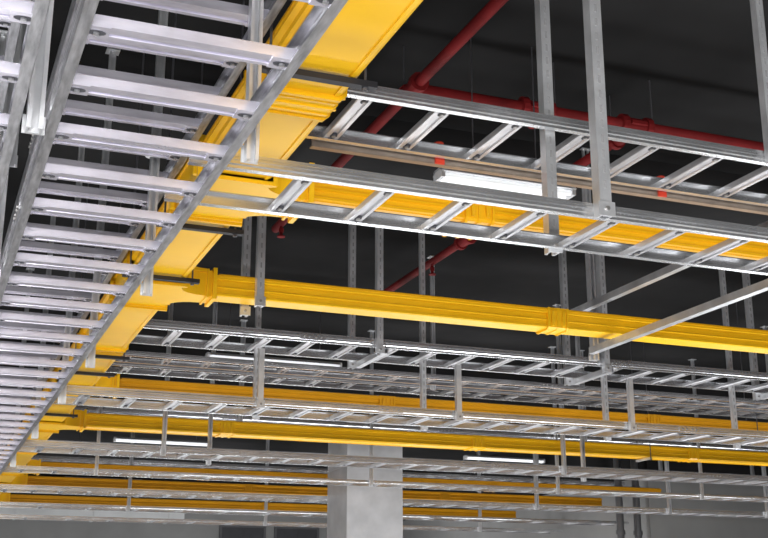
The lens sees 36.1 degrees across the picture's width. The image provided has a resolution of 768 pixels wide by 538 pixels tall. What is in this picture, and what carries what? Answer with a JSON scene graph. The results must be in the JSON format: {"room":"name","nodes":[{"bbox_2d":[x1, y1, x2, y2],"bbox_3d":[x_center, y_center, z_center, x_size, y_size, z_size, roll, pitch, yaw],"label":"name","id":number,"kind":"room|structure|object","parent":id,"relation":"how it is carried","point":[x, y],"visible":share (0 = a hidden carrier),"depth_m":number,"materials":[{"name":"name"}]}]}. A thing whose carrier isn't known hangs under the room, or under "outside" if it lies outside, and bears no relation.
{"room":"server room","nodes":[
{"label":"server room","id":0,"kind":"room"},
{"bbox_2d":[0,513,326,537],"bbox_3d":[-1.663,6.985,26.503,31.000,4.400,0.200,6,-17,-21],"label":"wall","id":1,"kind":"structure","parent":0,"point":[9,528],"depth_m":25.25,"materials":[{"name":"paint"}]},
{"bbox_2d":[219,525,265,537],"bbox_3d":[-3.126,7.191,25.691,1.050,3.150,0.050,6,-17,-21],"label":"wall panel","id":2,"kind":"object","parent":1,"relation":"attached to","point":[225,531],"visible":0.88,"depth_m":26.07,"materials":[{"name":"paint"}]},
{"bbox_2d":[274,526,318,537],"bbox_3d":[-1.963,7.319,26.131,1.050,3.150,0.050,6,-17,-21],"label":"wall panel","id":3,"kind":"object","parent":1,"relation":"attached to","point":[279,532],"visible":0.91,"depth_m":26.52,"materials":[{"name":"paint"}]},
{"bbox_2d":[0,0,767,472],"bbox_3d":[4.241,0.591,12.764,31.000,0.200,32.000,6,-17,-21],"label":"ceiling","id":4,"kind":"structure","parent":0,"point":[697,57],"depth_m":7.88,"materials":[{"name":"black paint"}]},
{"bbox_2d":[0,23,22,276],"bbox_3d":[-1.437,-0.790,4.566,0.070,1.730,0.070,6,-17,-21],"label":"strut","id":5,"kind":"object","parent":4,"relation":"hanging from","point":[17,54],"visible":0.25,"depth_m":4.46,"materials":[{"name":"metal"}]},
{"bbox_2d":[0,18,20,136],"bbox_3d":[-3.590,0.817,8.980,0.528,0.060,18.000,6,-17,-21],"label":"ladder","id":6,"kind":"object","parent":5,"relation":"hanging from","point":[14,27],"visible":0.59,"depth_m":3.72,"materials":[{"name":"metal"}]},
{"bbox_2d":[0,0,49,203],"bbox_3d":[-3.590,1.297,8.840,0.528,0.060,18.000,6,-17,-21],"label":"ladder","id":7,"kind":"object","parent":5,"relation":"hanging from","point":[33,13],"visible":1,"depth_m":2.74,"materials":[{"name":"metal"}]},
{"bbox_2d":[10,0,30,167],"bbox_3d":[-1.441,-0.996,4.736,0.070,1.240,0.070,6,-17,-21],"label":"strut","id":8,"kind":"object","parent":4,"relation":"hanging from","point":[14,160],"visible":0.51,"depth_m":4.59,"materials":[{"name":"metal"}]},
{"bbox_2d":[21,0,53,135],"bbox_3d":[-0.887,-1.181,3.226,0.070,1.730,0.070,6,-17,-21],"label":"strut","id":9,"kind":"object","parent":4,"relation":"hanging from","point":[33,121],"visible":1,"depth_m":3.02,"materials":[{"name":"metal"}]},
{"bbox_2d":[31,216,55,438],"bbox_3d":[-2.450,0.360,8.517,0.070,1.730,0.070,6,-17,-21],"label":"strut","id":10,"kind":"object","parent":4,"relation":"hanging from","point":[35,433],"visible":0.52,"depth_m":8.41,"materials":[{"name":"metal"}]},
{"bbox_2d":[0,0,286,444],"bbox_3d":[-3.430,1.224,10.326,0.588,0.070,20.500,6,-17,-21],"label":"ladder","id":11,"kind":"object","parent":10,"relation":"hanging from","point":[223,11],"visible":0.41,"depth_m":4.45,"materials":[{"name":"metal"}]},
{"bbox_3d":[-5.515,3.101,16.592,0.290,0.129,2.200,6,-17,-21],"label":"duct","id":12,"kind":"object","parent":11,"relation":"attached to","visible":0},
{"bbox_2d":[0,474,27,484],"bbox_3d":[-4.936,2.759,15.418,0.509,0.169,0.540,6,-17,-21],"label":"duct tee","id":13,"kind":"object","parent":12,"relation":"attached to","point":[18,480],"visible":0.25,"depth_m":15.39,"materials":[{"name":"yellow plastic"}]},
{"bbox_2d":[27,475,601,505],"bbox_3d":[-0.653,3.235,17.038,8.700,0.137,0.192,6,-17,-21],"label":"duct","id":14,"kind":"object","parent":13,"relation":"attached to","point":[32,480],"visible":0.74,"depth_m":16.59,"materials":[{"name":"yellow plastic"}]},
{"bbox_2d":[31,272,83,417],"bbox_3d":[-2.747,0.590,10.008,0.378,1.340,0.030,6,-17,-21],"label":"support","id":15,"kind":"object","parent":4,"relation":"hanging from","point":[73,415],"visible":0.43,"depth_m":9.84,"materials":[{"name":"metal"}]},
{"bbox_2d":[32,388,76,421],"bbox_3d":[-2.695,1.102,9.723,0.290,0.129,1.320,6,-17,-21],"label":"duct","id":16,"kind":"object","parent":15,"relation":"on","point":[55,408],"visible":0.32,"depth_m":9.79,"materials":[{"name":"yellow plastic"}]},
{"bbox_2d":[23,405,86,432],"bbox_3d":[-2.945,1.347,10.568,0.509,0.169,0.540,6,-17,-21],"label":"duct tee","id":17,"kind":"object","parent":16,"relation":"attached to","point":[76,423],"visible":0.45,"depth_m":10.53,"materials":[{"name":"yellow plastic"}]},
{"bbox_2d":[58,147,84,403],"bbox_3d":[-1.881,-0.043,7.133,0.070,1.730,0.070,6,-17,-21],"label":"strut","id":18,"kind":"object","parent":4,"relation":"hanging from","point":[62,397],"visible":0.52,"depth_m":7.05,"materials":[{"name":"metal"}]},
{"bbox_2d":[0,477,184,523],"bbox_3d":[-7.979,4.263,22.967,8.200,1.150,0.560,6,-17,-21],"label":"air duct","id":19,"kind":"object","parent":4,"relation":"hanging from","point":[23,511],"visible":0.3,"depth_m":23.40,"materials":[{"name":"metal"}]},
{"bbox_2d":[94,396,102,474],"bbox_3d":[-2.736,1.167,11.434,0.070,1.650,0.070,6,-17,-21],"label":"strut","id":20,"kind":"object","parent":4,"relation":"hanging from","point":[100,408],"visible":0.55,"depth_m":11.26,"materials":[{"name":"metal"}]},
{"bbox_2d":[3,465,767,502],"bbox_3d":[0.812,2.359,12.745,9.500,0.036,0.328,6,-17,-21],"label":"ladder","id":21,"kind":"object","parent":20,"relation":"hanging from","point":[19,468],"visible":0.99,"depth_m":12.31,"materials":[{"name":"metal"}]},
{"bbox_2d":[71,183,129,361],"bbox_3d":[-1.830,-0.060,7.774,0.378,1.340,0.030,6,-17,-21],"label":"support","id":22,"kind":"object","parent":4,"relation":"hanging from","point":[123,358],"visible":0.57,"depth_m":7.62,"materials":[{"name":"metal"}]},
{"bbox_2d":[57,294,156,385],"bbox_3d":[-1.797,0.471,7.533,0.314,0.142,2.580,6,-17,-21],"label":"duct","id":23,"kind":"object","parent":22,"relation":"on","point":[129,322],"visible":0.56,"depth_m":7.23,"materials":[{"name":"yellow plastic"}]},
{"bbox_2d":[46,367,119,398],"bbox_3d":[-2.277,0.874,8.942,0.509,0.169,0.540,6,-17,-21],"label":"duct tee","id":24,"kind":"object","parent":23,"relation":"attached to","point":[113,382],"visible":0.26,"depth_m":8.95,"materials":[{"name":"yellow plastic"}]},
{"bbox_2d":[109,250,217,310],"bbox_3d":[-1.148,0.073,6.191,0.509,0.169,0.540,6,-17,-21],"label":"duct tee","id":25,"kind":"object","parent":23,"relation":"attached to","point":[165,293],"visible":0.59,"depth_m":6.19,"materials":[{"name":"yellow plastic"}]},
{"bbox_2d":[85,47,120,367],"bbox_3d":[-1.459,-0.342,6.106,0.070,1.730,0.070,6,-17,-21],"label":"strut","id":26,"kind":"object","parent":4,"relation":"hanging from","point":[90,360],"visible":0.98,"depth_m":6.08,"materials":[{"name":"metal"}]},
{"bbox_2d":[140,10,167,295],"bbox_3d":[-0.909,-0.732,4.766,0.070,1.730,0.070,6,-17,-21],"label":"strut","id":27,"kind":"object","parent":4,"relation":"hanging from","point":[146,288],"visible":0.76,"depth_m":4.65,"materials":[{"name":"metal"}]},
{"bbox_2d":[122,53,202,284],"bbox_3d":[-1.096,-0.580,5.988,0.378,1.340,0.030,6,-17,-21],"label":"support","id":28,"kind":"object","parent":4,"relation":"hanging from","point":[191,281],"visible":0.46,"depth_m":5.84,"materials":[{"name":"metal"}]},
{"bbox_2d":[113,432,212,445],"bbox_3d":[-2.816,1.829,15.160,1.250,0.840,0.120,6,-17,-21],"label":"fluorescent light","id":29,"kind":"object","parent":4,"relation":"hanging from","point":[115,439],"visible":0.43,"depth_m":15.00,"materials":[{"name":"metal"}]},
{"bbox_2d":[4,474,327,503],"bbox_3d":[-7.931,4.413,24.286,17.250,0.700,0.500,6,-17,-21],"label":"ceiling beam","id":30,"kind":"structure","parent":4,"relation":"attached to","point":[58,475],"depth_m":25.35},
{"bbox_2d":[160,303,172,455],"bbox_3d":[-1.833,0.755,10.021,0.070,1.650,0.070,6,-17,-21],"label":"strut","id":31,"kind":"object","parent":4,"relation":"hanging from","point":[170,309],"visible":0.55,"depth_m":9.87,"materials":[{"name":"metal"}]},
{"bbox_2d":[13,439,767,485],"bbox_3d":[2.344,2.028,11.634,11.500,0.052,0.448,6,-17,-21],"label":"ladder","id":32,"kind":"object","parent":31,"relation":"hanging from","point":[34,446],"visible":1,"depth_m":10.67,"materials":[{"name":"metal"}]},
{"bbox_2d":[156,0,244,237],"bbox_3d":[-0.788,-0.798,5.237,0.378,1.340,0.030,6,-17,-21],"label":"support","id":33,"kind":"object","parent":4,"relation":"hanging from","point":[235,232],"visible":0.49,"depth_m":5.08,"materials":[{"name":"metal"}]},
{"bbox_2d":[132,201,229,277],"bbox_3d":[-0.943,-0.141,5.455,0.290,0.129,1.075,6,-17,-21],"label":"duct","id":34,"kind":"object","parent":33,"relation":"on","point":[188,248],"visible":0.35,"depth_m":5.46,"materials":[{"name":"yellow plastic"}]},
{"bbox_2d":[206,302,217,464],"bbox_3d":[-1.544,0.931,10.626,0.070,1.650,0.070,6,-17,-21],"label":"strut","id":35,"kind":"object","parent":4,"relation":"hanging from","point":[215,304],"visible":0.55,"depth_m":10.52,"materials":[{"name":"metal"}]},
{"bbox_2d":[237,319,247,420],"bbox_3d":[-1.452,1.040,12.054,0.070,1.060,0.070,6,-17,-21],"label":"strut","id":36,"kind":"object","parent":4,"relation":"hanging from","point":[243,322],"visible":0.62,"depth_m":12.11,"materials":[{"name":"metal"}]},
{"bbox_2d":[74,406,767,451],"bbox_3d":[2.185,1.976,13.532,12.000,0.052,0.428,6,-17,-21],"label":"ladder","id":37,"kind":"object","parent":36,"relation":"hanging from","point":[89,409],"visible":0.33,"depth_m":12.57,"materials":[{"name":"metal"}]},
{"bbox_2d":[239,216,251,316],"bbox_3d":[-0.763,-0.391,6.618,0.070,1.350,0.070,6,-17,-21],"label":"strut","id":38,"kind":"object","parent":4,"relation":"hanging from","point":[245,310],"visible":0.4,"depth_m":6.51,"materials":[{"name":"metal"}]},
{"bbox_2d":[240,0,263,164],"bbox_3d":[-0.359,-1.122,3.426,0.070,1.730,0.070,6,-17,-21],"label":"strut","id":39,"kind":"object","parent":4,"relation":"hanging from","point":[250,149],"visible":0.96,"depth_m":3.25,"materials":[{"name":"metal"}]},
{"bbox_2d":[252,306,261,419],"bbox_3d":[-0.879,0.241,8.273,0.070,1.640,0.070,6,-17,-21],"label":"strut","id":40,"kind":"object","parent":4,"relation":"hanging from","point":[258,311],"visible":0.31,"depth_m":8.15,"materials":[{"name":"metal"}]},
{"bbox_2d":[53,385,767,446],"bbox_3d":[3.036,1.345,9.296,11.000,0.056,0.448,6,-17,-21],"label":"ladder","id":41,"kind":"object","parent":40,"relation":"hanging from","point":[534,424],"visible":0.99,"depth_m":8.16,"materials":[{"name":"metal"}]},
{"bbox_2d":[256,348,264,408],"bbox_3d":[-0.797,0.708,7.638,0.050,0.390,0.047,6,-17,-21],"label":"strut","id":42,"kind":"object","parent":41,"relation":"attached to","point":[260,404],"visible":1,"depth_m":7.62,"materials":[{"name":"metal"}]},
{"bbox_2d":[454,364,462,420],"bbox_3d":[0.515,0.852,8.134,0.050,0.390,0.047,6,-17,-21],"label":"strut","id":43,"kind":"object","parent":41,"relation":"attached to","point":[457,368],"visible":1,"depth_m":8.12,"materials":[{"name":"metal"}]},
{"bbox_2d":[626,378,636,431],"bbox_3d":[1.808,0.995,8.623,0.050,0.390,0.047,6,-17,-21],"label":"strut","id":44,"kind":"object","parent":41,"relation":"attached to","point":[629,382],"visible":1,"depth_m":8.61,"materials":[{"name":"metal"}]},
{"bbox_2d":[131,319,767,393],"bbox_3d":[3.242,0.947,9.619,11.000,0.062,0.528,6,-17,-21],"label":"ladder","id":45,"kind":"object","parent":40,"relation":"hanging from","point":[176,328],"visible":0.86,"depth_m":8.50,"materials":[{"name":"metal"}]},
{"bbox_2d":[254,216,265,307],"bbox_3d":[-0.660,-0.449,6.420,0.070,1.350,0.070,6,-17,-21],"label":"strut","id":46,"kind":"object","parent":4,"relation":"hanging from","point":[260,300],"visible":0.4,"depth_m":6.28,"materials":[{"name":"metal"}]},
{"bbox_2d":[263,439,268,525],"bbox_3d":[-1.792,3.088,18.035,0.070,1.650,0.070,6,-17,-21],"label":"strut","id":47,"kind":"object","parent":4,"relation":"hanging from","point":[267,440],"visible":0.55,"depth_m":17.90,"materials":[{"name":"metal"}]},
{"bbox_2d":[0,514,562,533],"bbox_3d":[-1.475,3.940,18.186,9.400,0.042,0.448,6,-17,-21],"label":"ladder","id":48,"kind":"object","parent":47,"relation":"hanging from","point":[2,516],"visible":0.85,"depth_m":17.78,"materials":[{"name":"metal"}]},
{"bbox_2d":[265,357,341,366],"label":"fluorescent light","id":49,"kind":"object","parent":4,"relation":"hanging from","point":[271,359],"depth_m":10.67,"materials":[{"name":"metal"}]},
{"bbox_2d":[262,23,377,91],"bbox_3d":[-0.202,-1.214,3.808,0.378,1.340,0.030,6,-17,-21],"label":"support","id":50,"kind":"object","parent":4,"relation":"hanging from","point":[365,85],"visible":0.61,"depth_m":3.63,"materials":[{"name":"metal"}]},
{"bbox_2d":[202,0,422,179],"bbox_3d":[0.087,-0.865,2.944,0.314,0.142,3.545,6,-17,-21],"label":"duct","id":51,"kind":"object","parent":50,"relation":"on","point":[361,29],"visible":0.48,"depth_m":3.60,"materials":[{"name":"yellow plastic"}]},
{"bbox_2d":[169,135,314,226],"bbox_3d":[-0.570,-0.336,4.784,0.509,0.169,0.540,6,-17,-21],"label":"duct tee","id":52,"kind":"object","parent":51,"relation":"attached to","point":[231,183],"visible":0.42,"depth_m":4.71,"materials":[{"name":"yellow plastic"}]},
{"bbox_2d":[347,224,356,368],"bbox_3d":[-0.238,0.147,8.736,0.070,1.200,0.071,6,-17,-21],"label":"strut","id":53,"kind":"object","parent":4,"relation":"hanging from","point":[352,228],"visible":0.67,"depth_m":8.76,"materials":[{"name":"metal"}]},
{"bbox_2d":[375,227,384,353],"bbox_3d":[-0.033,0.002,8.238,0.070,1.200,0.071,6,-17,-21],"label":"strut","id":54,"kind":"object","parent":4,"relation":"hanging from","point":[379,348],"visible":0.63,"depth_m":8.20,"materials":[{"name":"metal"}]},
{"bbox_2d":[0,328,767,447],"bbox_3d":[3.122,1.863,15.349,31.000,0.800,0.500,6,-17,-21],"label":"ceiling beam","id":55,"kind":"structure","parent":4,"relation":"attached to","point":[132,347],"depth_m":14.11,"materials":[{"name":"grey metal"}]},
{"bbox_2d":[271,0,507,237],"bbox_3d":[0.360,-1.176,5.612,0.104,0.405,6.150,6,-17,-21],"label":"pipe","id":56,"kind":"object","parent":4,"relation":"hanging from","point":[418,82],"visible":0.77,"depth_m":5.88,"materials":[{"name":"red metal"}]},
{"bbox_2d":[25,65,767,193],"bbox_3d":[5.579,-0.205,9.459,31.000,0.120,0.300,6,-17,-21],"label":"ceiling beam","id":57,"kind":"structure","parent":4,"relation":"attached to","point":[394,128],"depth_m":7.40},
{"bbox_2d":[418,232,427,429],"bbox_3d":[0.284,0.370,8.713,0.070,1.640,0.070,6,-17,-21],"label":"strut","id":58,"kind":"object","parent":4,"relation":"hanging from","point":[422,324],"visible":0.66,"depth_m":8.68,"materials":[{"name":"metal"}]},
{"bbox_2d":[427,256,435,389],"bbox_3d":[0.409,0.445,9.867,0.070,1.140,0.070,6,-17,-21],"label":"strut","id":59,"kind":"object","parent":4,"relation":"hanging from","point":[432,278],"visible":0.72,"depth_m":9.85,"materials":[{"name":"metal"}]},
{"bbox_2d":[114,350,767,409],"bbox_3d":[2.668,1.145,10.367,10.500,0.040,0.288,6,-17,-21],"label":"ladder","id":60,"kind":"object","parent":59,"relation":"hanging from","point":[168,359],"visible":0.81,"depth_m":9.47,"materials":[{"name":"metal"}]},
{"bbox_2d":[433,168,541,195],"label":"fluorescent light","id":61,"kind":"object","parent":4,"relation":"hanging from","point":[490,181],"depth_m":5.96,"materials":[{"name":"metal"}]},
{"bbox_2d":[383,95,624,290],"bbox_3d":[0.703,-0.383,8.337,0.104,0.405,3.800,6,-17,-21],"label":"pipe","id":62,"kind":"object","parent":4,"relation":"hanging from","point":[459,243],"visible":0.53,"depth_m":8.79,"materials":[{"name":"red metal"}]},
{"bbox_2d":[463,451,544,463],"bbox_3d":[1.714,2.328,16.874,1.250,0.840,0.120,6,-17,-21],"label":"fluorescent light","id":63,"kind":"object","parent":4,"relation":"hanging from","point":[469,457],"visible":0.84,"depth_m":16.71,"materials":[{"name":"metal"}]},
{"bbox_2d":[534,0,562,255],"bbox_3d":[0.621,-0.838,4.581,0.070,1.630,0.070,6,-17,-21],"label":"strut","id":64,"kind":"object","parent":4,"relation":"hanging from","point":[542,12],"visible":0.91,"depth_m":4.50,"materials":[{"name":"metal"}]},
{"bbox_2d":[164,153,767,274],"bbox_3d":[3.542,0.170,5.247,9.000,0.050,0.403,6,-17,-21],"label":"ladder","id":65,"kind":"object","parent":64,"relation":"hanging from","point":[303,174],"visible":0.97,"depth_m":4.02,"materials":[{"name":"metal"}]},
{"bbox_2d":[306,86,767,206],"bbox_3d":[3.906,-0.129,5.906,9.000,0.052,0.468,6,-17,-21],"label":"ladder","id":66,"kind":"object","parent":64,"relation":"hanging from","point":[439,107],"visible":0.85,"depth_m":4.64,"materials":[{"name":"metal"}]},
{"bbox_2d":[310,139,767,214],"bbox_3d":[2.510,-0.212,5.643,6.000,0.092,0.049,6,-17,-21],"label":"grounding busbar","id":67,"kind":"object","parent":66,"relation":"attached to","point":[315,144],"visible":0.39,"depth_m":4.89,"materials":[{"name":"brown metal"}]},
{"bbox_2d":[552,304,566,474],"bbox_3d":[1.702,1.145,11.359,0.070,1.650,0.070,6,-17,-21],"label":"strut","id":68,"kind":"object","parent":4,"relation":"hanging from","point":[558,338],"visible":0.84,"depth_m":11.23,"materials":[{"name":"metal"}]},
{"bbox_2d":[558,250,572,385],"bbox_3d":[1.437,0.332,9.370,0.070,1.200,0.071,6,-17,-21],"label":"strut","id":69,"kind":"object","parent":4,"relation":"hanging from","point":[562,256],"visible":0.59,"depth_m":9.39,"materials":[{"name":"metal"}]},
{"bbox_2d":[573,367,613,384],"bbox_3d":[1.586,0.816,8.977,0.041,0.041,0.540,6,-17,-21],"label":"support strut","id":70,"kind":"object","parent":69,"relation":"attached to","point":[596,374],"visible":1,"depth_m":8.97,"materials":[{"name":"grey metal"}]},
{"bbox_2d":[575,336,585,481],"bbox_3d":[1.991,1.321,11.964,0.070,1.650,0.070,6,-17,-21],"label":"strut","id":71,"kind":"object","parent":4,"relation":"hanging from","point":[577,338],"visible":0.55,"depth_m":11.84,"materials":[{"name":"metal"}]},
{"bbox_2d":[403,452,767,520],"bbox_3d":[8.378,4.777,25.110,13.750,0.940,10.800,6,-17,-21],"label":"ceiling beam","id":72,"kind":"structure","parent":4,"relation":"attached to","point":[549,459],"depth_m":19.14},
{"bbox_2d":[580,147,598,360],"bbox_3d":[1.308,-0.106,7.509,0.070,1.400,0.070,6,-17,-21],"label":"strut","id":73,"kind":"object","parent":4,"relation":"hanging from","point":[586,193],"visible":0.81,"depth_m":7.46,"materials":[{"name":"metal"}]},
{"bbox_2d":[571,221,767,311],"bbox_3d":[1.720,-0.088,6.217,0.041,0.041,3.000,6,-17,-21],"label":"support strut","id":74,"kind":"object","parent":73,"relation":"attached to","point":[671,269],"visible":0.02,"depth_m":6.83,"materials":[{"name":"grey metal"}]},
{"bbox_2d":[589,279,767,353],"bbox_3d":[1.692,0.212,6.258,0.041,0.041,2.250,6,-17,-21],"label":"support strut","id":75,"kind":"object","parent":73,"relation":"attached to","point":[762,286],"visible":1,"depth_m":6.38,"materials":[{"name":"grey metal"}]},
{"bbox_2d":[214,274,767,353],"bbox_3d":[3.275,0.565,7.863,9.000,0.137,0.177,6,-17,-21],"label":"duct","id":76,"kind":"object","parent":75,"relation":"on","point":[236,289],"visible":0.95,"depth_m":6.77,"materials":[{"name":"yellow plastic"}]},
{"bbox_2d":[423,62,763,150],"bbox_3d":[4.373,-0.561,7.724,9.000,0.405,0.122,6,-17,-21],"label":"pipe","id":77,"kind":"object","parent":4,"relation":"hanging from","point":[523,103],"visible":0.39,"depth_m":6.48,"materials":[{"name":"red metal"}]},
{"bbox_2d":[582,0,615,220],"bbox_3d":[0.736,-0.954,4.184,0.070,1.630,0.071,6,-17,-21],"label":"strut","id":78,"kind":"object","parent":4,"relation":"hanging from","point":[603,205],"visible":1,"depth_m":4.05,"materials":[{"name":"metal"}]},
{"bbox_2d":[594,254,610,440],"bbox_3d":[1.707,0.526,9.252,0.070,1.640,0.070,6,-17,-21],"label":"strut","id":79,"kind":"object","parent":4,"relation":"hanging from","point":[604,388],"visible":0.23,"depth_m":9.12,"materials":[{"name":"metal"}]},
{"bbox_2d":[596,254,611,372],"bbox_3d":[1.641,0.187,8.872,0.070,1.200,0.071,6,-17,-21],"label":"strut","id":80,"kind":"object","parent":4,"relation":"hanging from","point":[600,263],"visible":0.49,"depth_m":8.86,"materials":[{"name":"metal"}]},
{"bbox_2d":[630,342,651,462],"bbox_3d":[2.805,1.433,12.903,0.030,1.340,0.277,6,-17,-21],"label":"support","id":81,"kind":"object","parent":4,"relation":"hanging from","point":[650,457],"visible":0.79,"depth_m":12.80,"materials":[{"name":"metal"}]},
{"bbox_2d":[85,412,767,465],"bbox_3d":[2.873,1.992,12.768,12.000,0.137,0.252,6,-17,-21],"label":"duct","id":82,"kind":"object","parent":81,"relation":"on","point":[94,421],"visible":0.94,"depth_m":11.69,"materials":[{"name":"yellow plastic"}]},
{"bbox_2d":[658,460,662,469],"bbox_3d":[3.952,2.486,16.952,0.070,1.100,0.070,6,-17,-21],"label":"strut","id":83,"kind":"object","parent":4,"relation":"hanging from","point":[660,467],"visible":0.02,"depth_m":16.85,"materials":[{"name":"metal"}]},
{"bbox_2d":[49,440,761,475],"bbox_3d":[1.816,2.648,15.732,13.000,0.052,0.478,6,-17,-21],"label":"ladder","id":84,"kind":"object","parent":83,"relation":"hanging from","point":[49,440],"visible":0.02,"depth_m":14.95,"materials":[{"name":"metal"}]},
{"bbox_2d":[664,461,671,514],"bbox_3d":[3.805,2.473,15.922,0.070,1.650,0.070,6,-17,-21],"label":"strut","id":85,"kind":"object","parent":4,"relation":"hanging from","point":[666,463],"visible":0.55,"depth_m":15.77,"materials":[{"name":"metal"}]},
{"bbox_2d":[0,484,767,518],"bbox_3d":[2.168,3.105,15.335,14.000,0.052,0.448,6,-17,-21],"label":"ladder","id":86,"kind":"object","parent":85,"relation":"hanging from","point":[9,488],"visible":0.96,"depth_m":14.33,"materials":[{"name":"metal"}]},
{"bbox_2d":[718,269,740,448],"bbox_3d":[2.824,0.649,9.674,0.070,1.640,0.070,6,-17,-21],"label":"strut","id":87,"kind":"object","parent":4,"relation":"hanging from","point":[725,316],"visible":0.6,"depth_m":9.63,"materials":[{"name":"metal"}]},
{"bbox_2d":[736,303,757,438],"bbox_3d":[3.473,0.960,11.278,0.030,1.340,0.167,6,-17,-21],"label":"support","id":88,"kind":"object","parent":4,"relation":"hanging from","point":[736,303],"visible":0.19,"depth_m":11.35,"materials":[{"name":"metal"}]},
{"bbox_2d":[106,362,767,418],"bbox_3d":[2.285,1.222,10.647,10.000,0.046,0.328,6,-17,-21],"label":"ladder","id":89,"kind":"object","parent":88,"relation":"on","point":[126,368],"visible":0.8,"depth_m":9.89,"materials":[{"name":"metal"}]},
{"bbox_2d":[119,378,767,430],"bbox_3d":[3.075,1.468,10.967,11.000,0.137,0.142,6,-17,-21],"label":"duct","id":90,"kind":"object","parent":88,"relation":"on","point":[127,383],"visible":0.5,"depth_m":9.86,"materials":[{"name":"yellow plastic"}]},
{"bbox_2d":[742,272,761,400],"bbox_3d":[3.111,0.516,10.004,0.070,1.200,0.071,6,-17,-21],"label":"strut","id":91,"kind":"object","parent":4,"relation":"hanging from","point":[745,276],"visible":0.59,"depth_m":10.01,"materials":[{"name":"metal"}]},
{"bbox_2d":[750,0,767,164],"bbox_3d":[1.567,-0.984,4.923,0.070,1.160,0.070,6,-17,-21],"label":"strut","id":92,"kind":"object","parent":4,"relation":"hanging from","point":[756,6],"visible":1,"depth_m":4.87,"materials":[{"name":"metal"}]},
{"bbox_3d":[2.900,-0.501,6.257,0.030,1.340,0.302,6,-17,-21],"label":"support","id":93,"kind":"object","parent":4,"relation":"hanging from","visible":0},
{"bbox_2d":[314,182,767,259],"bbox_3d":[3.387,0.104,6.280,8.000,0.137,0.277,6,-17,-21],"label":"duct","id":94,"kind":"object","parent":93,"relation":"on","point":[324,194],"visible":0.44,"depth_m":5.08,"materials":[{"name":"yellow plastic"}]},
{"bbox_3d":[-2.977,0.301,8.318,0.070,1.730,0.070,6,-17,-21],"label":"strut","id":95,"kind":"object","parent":4,"relation":"hanging from","visible":0},
{"bbox_2d":[0,0,347,474],"bbox_3d":[-3.519,1.680,10.157,0.528,0.060,20.500,6,-17,-21],"label":"ladder","id":96,"kind":"object","parent":95,"relation":"hanging from","point":[283,62],"visible":1,"depth_m":3.43,"materials":[{"name":"metal"}]},
{"bbox_3d":[-0.500,2.630,16.460,0.070,1.650,0.070,6,-17,-21],"label":"strut","id":97,"kind":"object","parent":4,"relation":"hanging from","visible":0},
{"bbox_2d":[0,502,628,525],"bbox_3d":[-0.741,3.420,16.399,9.400,0.042,0.448,6,-17,-21],"label":"ladder","id":98,"kind":"object","parent":97,"relation":"hanging from","point":[2,504],"visible":0.94,"depth_m":15.99,"materials":[{"name":"metal"}]},
{"bbox_2d":[31,455,624,485],"bbox_3d":[-0.640,2.874,16.617,9.100,0.052,0.478,6,-17,-21],"label":"ladder","id":99,"kind":"object","parent":97,"relation":"hanging from","point":[35,457],"visible":0.41,"depth_m":16.16,"materials":[{"name":"metal"}]},
{"bbox_2d":[403,480,767,537],"bbox_3d":[8.378,6.890,24.495,13.750,3.460,10.800,6,-17,-21],"label":"wall partition","id":100,"kind":"structure","parent":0,"point":[653,526],"depth_m":18.20,"materials":[{"name":"paint"}]},
{"bbox_3d":[-6.423,3.744,18.803,0.290,0.129,1.750,6,-17,-21],"label":"duct","id":101,"kind":"object","parent":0,"visible":0},
{"bbox_2d":[0,492,10,501],"bbox_3d":[-5.926,3.461,17.830,0.509,0.169,0.540,6,-17,-21],"label":"duct tee","id":102,"kind":"object","parent":101,"relation":"attached to","point":[4,497],"visible":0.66,"depth_m":17.82,"materials":[{"name":"yellow plastic"}]},
{"bbox_2d":[10,494,515,517],"bbox_3d":[-1.690,3.932,19.432,8.600,0.137,0.192,6,-17,-21],"label":"duct","id":103,"kind":"object","parent":102,"relation":"attached to","point":[29,498],"visible":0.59,"depth_m":18.97,"materials":[{"name":"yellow plastic"}]},
{"bbox_3d":[4.241,4.959,11.492,31.000,0.100,32.000,6,-17,-21],"label":"floor","id":104,"kind":"structure","parent":0,"visible":0},
{"bbox_2d":[327,422,402,537],"bbox_3d":[-0.227,3.607,13.466,0.680,3.600,0.680,6,-17,-21],"label":"column","id":105,"kind":"structure","parent":104,"relation":"on","point":[352,511],"depth_m":13.46,"materials":[{"name":"paint"}]},
{"bbox_2d":[613,458,625,537],"bbox_3d":[3.495,4.303,17.288,0.140,4.400,0.140,6,-17,-21],"label":"riser pipe","id":106,"kind":"object","parent":104,"relation":"on","point":[620,532],"visible":0.54,"depth_m":17.47,"materials":[{"name":"metal"}]},
{"bbox_2d":[630,459,642,537],"bbox_3d":[3.774,4.333,17.394,0.140,4.400,0.140,6,-17,-21],"label":"riser pipe","id":107,"kind":"object","parent":104,"relation":"on","point":[637,532],"visible":0.55,"depth_m":17.58,"materials":[{"name":"metal"}]},
{"bbox_3d":[-3.517,1.136,11.883,0.378,1.340,0.030,6,-17,-21],"label":"support","id":108,"kind":"object","parent":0,"visible":0},
{"bbox_2d":[0,420,52,465],"bbox_3d":[-3.731,1.842,12.245,0.314,0.142,3.330,6,-17,-21],"label":"duct","id":109,"kind":"object","parent":108,"relation":"on","point":[22,458],"visible":0.16,"depth_m":12.33,"materials":[{"name":"yellow plastic"}]},
{"bbox_2d":[1,459,40,475],"bbox_3d":[-4.349,2.343,13.989,0.509,0.169,0.540,6,-17,-21],"label":"duct tee","id":110,"kind":"object","parent":109,"relation":"attached to","point":[31,462],"visible":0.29,"depth_m":13.99,"materials":[{"name":"yellow plastic"}]},
{"bbox_2d":[41,461,660,491],"bbox_3d":[-0.066,2.819,15.609,8.700,0.137,0.212,6,-17,-21],"label":"duct","id":111,"kind":"object","parent":110,"relation":"attached to","point":[43,463],"visible":0.29,"depth_m":15.13,"materials":[{"name":"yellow plastic"}]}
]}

